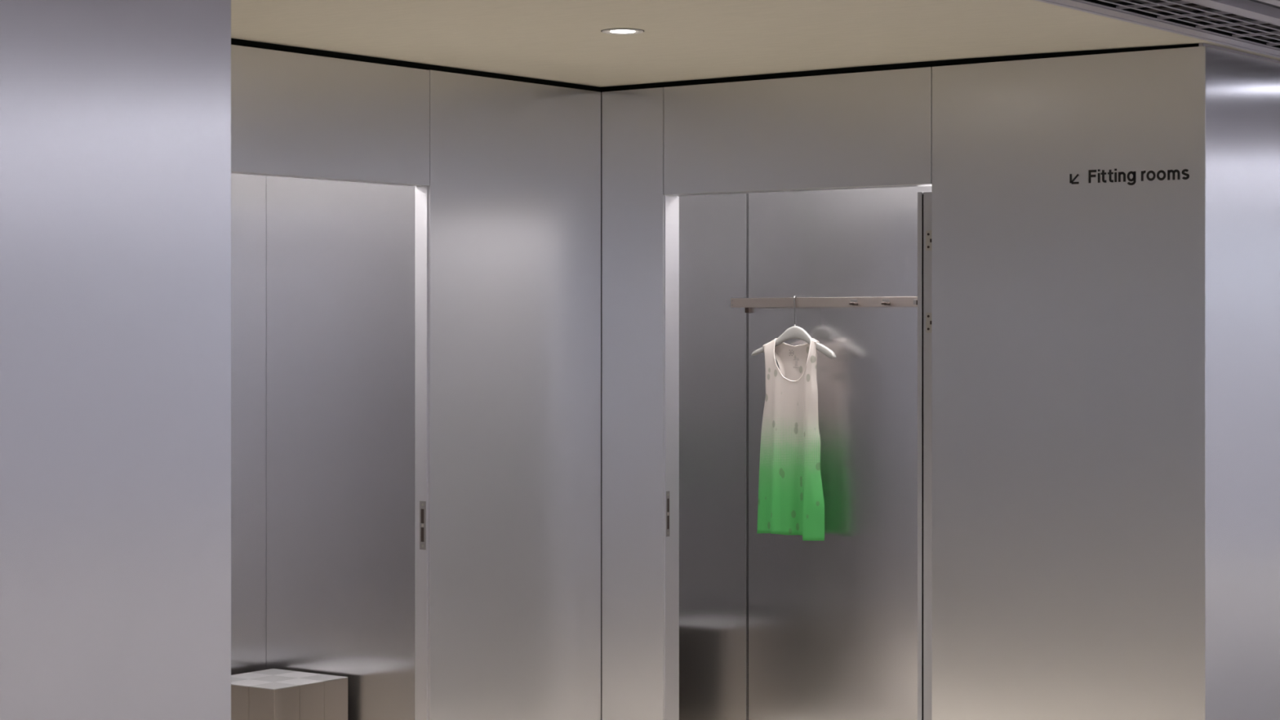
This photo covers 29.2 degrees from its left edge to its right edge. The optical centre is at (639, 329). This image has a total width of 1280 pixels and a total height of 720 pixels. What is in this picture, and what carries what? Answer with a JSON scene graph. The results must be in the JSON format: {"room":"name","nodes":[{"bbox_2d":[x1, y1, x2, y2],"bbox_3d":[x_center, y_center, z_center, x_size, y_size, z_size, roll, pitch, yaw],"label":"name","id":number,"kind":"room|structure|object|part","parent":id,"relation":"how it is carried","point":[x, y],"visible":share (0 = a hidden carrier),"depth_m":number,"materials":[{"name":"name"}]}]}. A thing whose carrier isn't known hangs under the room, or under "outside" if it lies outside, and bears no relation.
{"room":"clothing store","nodes":[
{"label":"clothing store","id":0,"kind":"room"},
{"bbox_2d":[0,0,231,719],"bbox_3d":[-4.221,0.385,1.473,2.407,2.530,8.630,0,0,36],"label":"wall","id":1,"kind":"structure","parent":0,"point":[115,115],"depth_m":4.04,"materials":[{"name":"metal"}]},
{"bbox_2d":[231,173,266,675],"bbox_3d":[-1.729,0.400,8.270,0.025,2.500,1.350,0,0,36],"label":"wall","id":2,"kind":"structure","parent":0,"point":[248,192],"depth_m":8.72,"materials":[{"name":"metal"}]},
{"bbox_2d":[266,175,415,719],"bbox_3d":[-1.015,0.400,8.570,0.773,2.500,0.025,0,0,36],"label":"wall","id":3,"kind":"structure","parent":0,"point":[340,255],"depth_m":8.56,"materials":[{"name":"metal"}]},
{"bbox_2d":[231,44,601,719],"bbox_3d":[-1.391,0.390,7.341,0.065,2.520,4.183,0,0,36],"label":"wall","id":4,"kind":"structure","parent":0,"point":[505,175],"depth_m":8.50,"materials":[{"name":"metal"}]},
{"bbox_3d":[-1.053,-0.676,7.806,0.065,0.386,1.096,0,0,36],"label":"header panel","id":5,"kind":"part","parent":4,"relation":"part of","materials":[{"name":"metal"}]},
{"bbox_2d":[231,38,599,92],"bbox_3d":[-1.381,-0.905,7.342,0.012,0.090,4.200,0,0,36],"label":"trim","id":6,"kind":"structure","parent":4,"relation":"attached to","point":[233,42],"depth_m":8.14,"materials":[{"name":"black metal"}]},
{"bbox_3d":[-0.728,0.655,8.243,0.026,0.162,0.001,0,0,36],"label":"strike plate","id":7,"kind":"part","parent":4,"relation":"part of","materials":[{"name":"silver metal"}]},
{"bbox_3d":[-0.448,0.390,8.634,0.065,2.520,0.950,0,0,36],"label":"pier panel","id":8,"kind":"part","parent":4,"relation":"part of","materials":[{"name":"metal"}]},
{"bbox_2d":[231,0,1279,87],"bbox_3d":[-0.523,-0.931,7.316,3.368,0.080,5.170,0,0,36],"label":"ceiling","id":9,"kind":"structure","parent":0,"point":[563,41],"depth_m":7.41,"materials":[{"name":"beige paint"}]},
{"bbox_2d":[600,28,644,35],"bbox_3d":[-0.052,-0.894,7.372,0.131,0.004,0.131,0,0,36],"label":"recessed light","id":10,"kind":"object","parent":9,"relation":"in","point":[615,31],"visible":1,"depth_m":7.37,"materials":[{"name":"white"}]},
{"bbox_2d":[1035,0,1279,57],"bbox_3d":[0.686,-0.931,6.045,0.052,0.078,21.800,0,0,36],"label":"trim","id":11,"kind":"structure","parent":9,"relation":"attached to","point":[1075,3],"depth_m":7.21,"materials":[{"name":"grey metal"}]},
{"bbox_2d":[678,186,931,719],"bbox_3d":[0.695,0.400,9.443,2.070,2.500,0.022,0,0,36],"label":"wall","id":12,"kind":"structure","parent":0,"point":[772,626],"depth_m":9.47,"materials":[{"name":"metal"}]},
{"bbox_3d":[0.140,0.400,9.847,0.697,2.500,0.020,0,0,36],"label":"wall panel","id":13,"kind":"part","parent":12,"relation":"part of","materials":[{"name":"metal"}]},
{"bbox_2d":[730,296,917,312],"bbox_3d":[0.709,-0.095,9.342,0.836,0.056,0.124,0,0,36],"label":"rail","id":14,"kind":"object","parent":12,"relation":"attached to","point":[747,303],"visible":0.86,"depth_m":9.31,"materials":[{"name":"silver metal"}]},
{"bbox_2d":[751,295,835,359],"bbox_3d":[0.590,-0.011,9.392,0.371,0.240,0.036,0,0,36],"label":"clothes hanger","id":15,"kind":"object","parent":14,"relation":"hanging from","point":[793,332],"visible":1,"depth_m":9.37,"materials":[{"name":"grey plastic"}]},
{"bbox_2d":[756,337,824,540],"bbox_3d":[0.571,0.414,9.389,0.304,0.765,0.069,0,0,39],"label":"tank","id":16,"kind":"object","parent":15,"relation":"hanging from","point":[791,501],"visible":1,"depth_m":9.38,"materials":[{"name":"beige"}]},
{"bbox_2d":[789,349,799,365],"bbox_3d":[0.590,0.110,9.399,0.047,0.068,0.001,0,0,36],"label":"print","id":17,"kind":"object","parent":16,"relation":"attached to","point":[793,353],"depth_m":9.40,"materials":[{"name":"grey"}]},
{"bbox_3d":[0.585,0.047,9.386,0.371,0.125,0.021,0,0,36],"label":"shoulder arm","id":18,"kind":"part","parent":15,"relation":"part of","materials":[{"name":"grey plastic"}]},
{"bbox_2d":[601,45,1205,719],"bbox_3d":[0.834,0.385,8.348,2.341,2.530,0.095,0,0,36],"label":"wall","id":19,"kind":"structure","parent":0,"point":[1068,320],"depth_m":8.02,"materials":[{"name":"metal"}]},
{"bbox_3d":[-0.001,0.389,8.956,0.276,2.522,0.095,0,0,36],"label":"pier panel","id":20,"kind":"part","parent":19,"relation":"part of","materials":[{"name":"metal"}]},
{"bbox_3d":[0.101,0.661,8.852,0.001,0.163,0.020,0,0,36],"label":"strike plate","id":21,"kind":"part","parent":19,"relation":"part of","materials":[{"name":"silver metal"}]},
{"bbox_3d":[0.555,-0.681,8.551,1.094,0.390,0.095,0,0,36],"label":"header panel","id":22,"kind":"part","parent":19,"relation":"part of","materials":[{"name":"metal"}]},
{"bbox_2d":[600,43,1198,93],"bbox_3d":[0.800,-0.905,8.343,2.335,0.090,0.012,0,0,36],"label":"trim","id":23,"kind":"structure","parent":19,"relation":"attached to","point":[1029,56],"depth_m":8.32,"materials":[{"name":"black metal"}]},
{"bbox_2d":[917,191,931,719],"bbox_3d":[1.107,0.586,8.652,0.102,2.107,0.746,0,0,19],"label":"door","id":24,"kind":"structure","parent":19,"relation":"in","point":[924,198],"depth_m":8.31,"materials":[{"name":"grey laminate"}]},
{"bbox_3d":[1.362,0.385,7.905,0.966,2.530,0.003,0,0,36],"label":"wall panel","id":25,"kind":"part","parent":19,"relation":"part of","materials":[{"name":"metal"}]},
{"bbox_2d":[1069,168,1189,185],"bbox_3d":[1.543,-0.484,7.770,0.408,0.055,0.001,0,0,36],"label":"sign","id":26,"kind":"object","parent":19,"relation":"attached to","point":[1103,173],"depth_m":7.77,"materials":[{"name":"black plastic"}]},
{"bbox_2d":[1205,46,1279,719],"bbox_3d":[4.366,0.385,11.284,0.092,2.530,8.997,0,0,36],"label":"wall","id":27,"kind":"structure","parent":0,"point":[1242,92],"depth_m":7.86,"materials":[{"name":"metal"}]},
{"bbox_2d":[1198,43,1279,62],"bbox_3d":[4.390,-0.914,11.272,0.014,0.071,8.988,0,0,36],"label":"trim","id":28,"kind":"structure","parent":27,"relation":"attached to","point":[1199,44],"depth_m":7.86,"materials":[{"name":"grey metal"}]},
{"bbox_2d":[1248,0,1279,8],"bbox_3d":[0.990,-0.946,5.823,0.087,0.049,21.800,0,0,36],"label":"trim","id":29,"kind":"structure","parent":0,"point":[1255,1],"depth_m":6.94,"materials":[{"name":"grey metal"}]},
{"bbox_3d":[5.964,-1.010,2.691,13.100,0.200,23.000,0,0,36],"label":"ceiling","id":30,"kind":"structure","parent":0,"visible":0},
{"bbox_2d":[1077,0,1279,49],"bbox_3d":[1.634,-0.957,7.086,0.252,0.127,11.000,0,0,36],"label":"ceiling vent","id":31,"kind":"object","parent":30,"relation":"in","point":[1185,13],"visible":0.85,"depth_m":7.18,"materials":[{"name":"black metal"}]},
{"bbox_2d":[1186,0,1279,25],"bbox_3d":[0.933,-0.931,5.865,0.054,0.078,21.800,0,0,36],"label":"trim","id":32,"kind":"structure","parent":31,"relation":"attached to","point":[1247,8],"depth_m":6.89,"materials":[{"name":"grey metal"}]},
{"bbox_3d":[4.711,1.700,3.605,16.200,0.100,23.000,0,0,36],"label":"floor","id":33,"kind":"structure","parent":0,"visible":0},
{"bbox_2d":[231,668,347,719],"bbox_3d":[-1.261,1.425,8.470,0.360,0.450,0.360,0,0,36],"label":"stool","id":34,"kind":"object","parent":33,"relation":"on","point":[272,694],"visible":0.81,"depth_m":8.35,"materials":[{"name":"grey"}]},
{"bbox_3d":[-1.366,1.425,8.325,0.119,0.442,0.003,0,0,36],"label":"panel","id":35,"kind":"part","parent":34,"relation":"part of","materials":[{"name":"brown wood"}]},
{"bbox_3d":[-1.269,1.425,8.255,0.119,0.442,0.003,0,0,36],"label":"panel","id":36,"kind":"part","parent":34,"relation":"part of","materials":[{"name":"brown wood"}]},
{"bbox_3d":[-1.187,1.425,8.268,0.003,0.442,0.119,0,0,36],"label":"panel","id":37,"kind":"part","parent":34,"relation":"part of","materials":[{"name":"brown wood"}]},
{"bbox_3d":[-1.117,1.425,8.364,0.003,0.442,0.119,0,0,36],"label":"panel","id":38,"kind":"part","parent":34,"relation":"part of","materials":[{"name":"brown wood"}]},
{"bbox_3d":[-1.046,1.425,8.461,0.003,0.442,0.119,0,0,36],"label":"panel","id":39,"kind":"part","parent":34,"relation":"part of","materials":[{"name":"brown wood"}]},
{"bbox_3d":[1.983,-0.957,6.832,0.252,0.127,11.000,0,0,36],"label":"grille","id":40,"kind":"object","parent":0,"visible":0},
{"bbox_2d":[1257,0,1279,6],"bbox_3d":[1.041,-0.933,5.786,0.038,0.073,21.800,0,0,36],"label":"trim","id":41,"kind":"structure","parent":40,"relation":"attached to","point":[1270,2],"depth_m":6.73,"materials":[{"name":"grey metal"}]}
]}

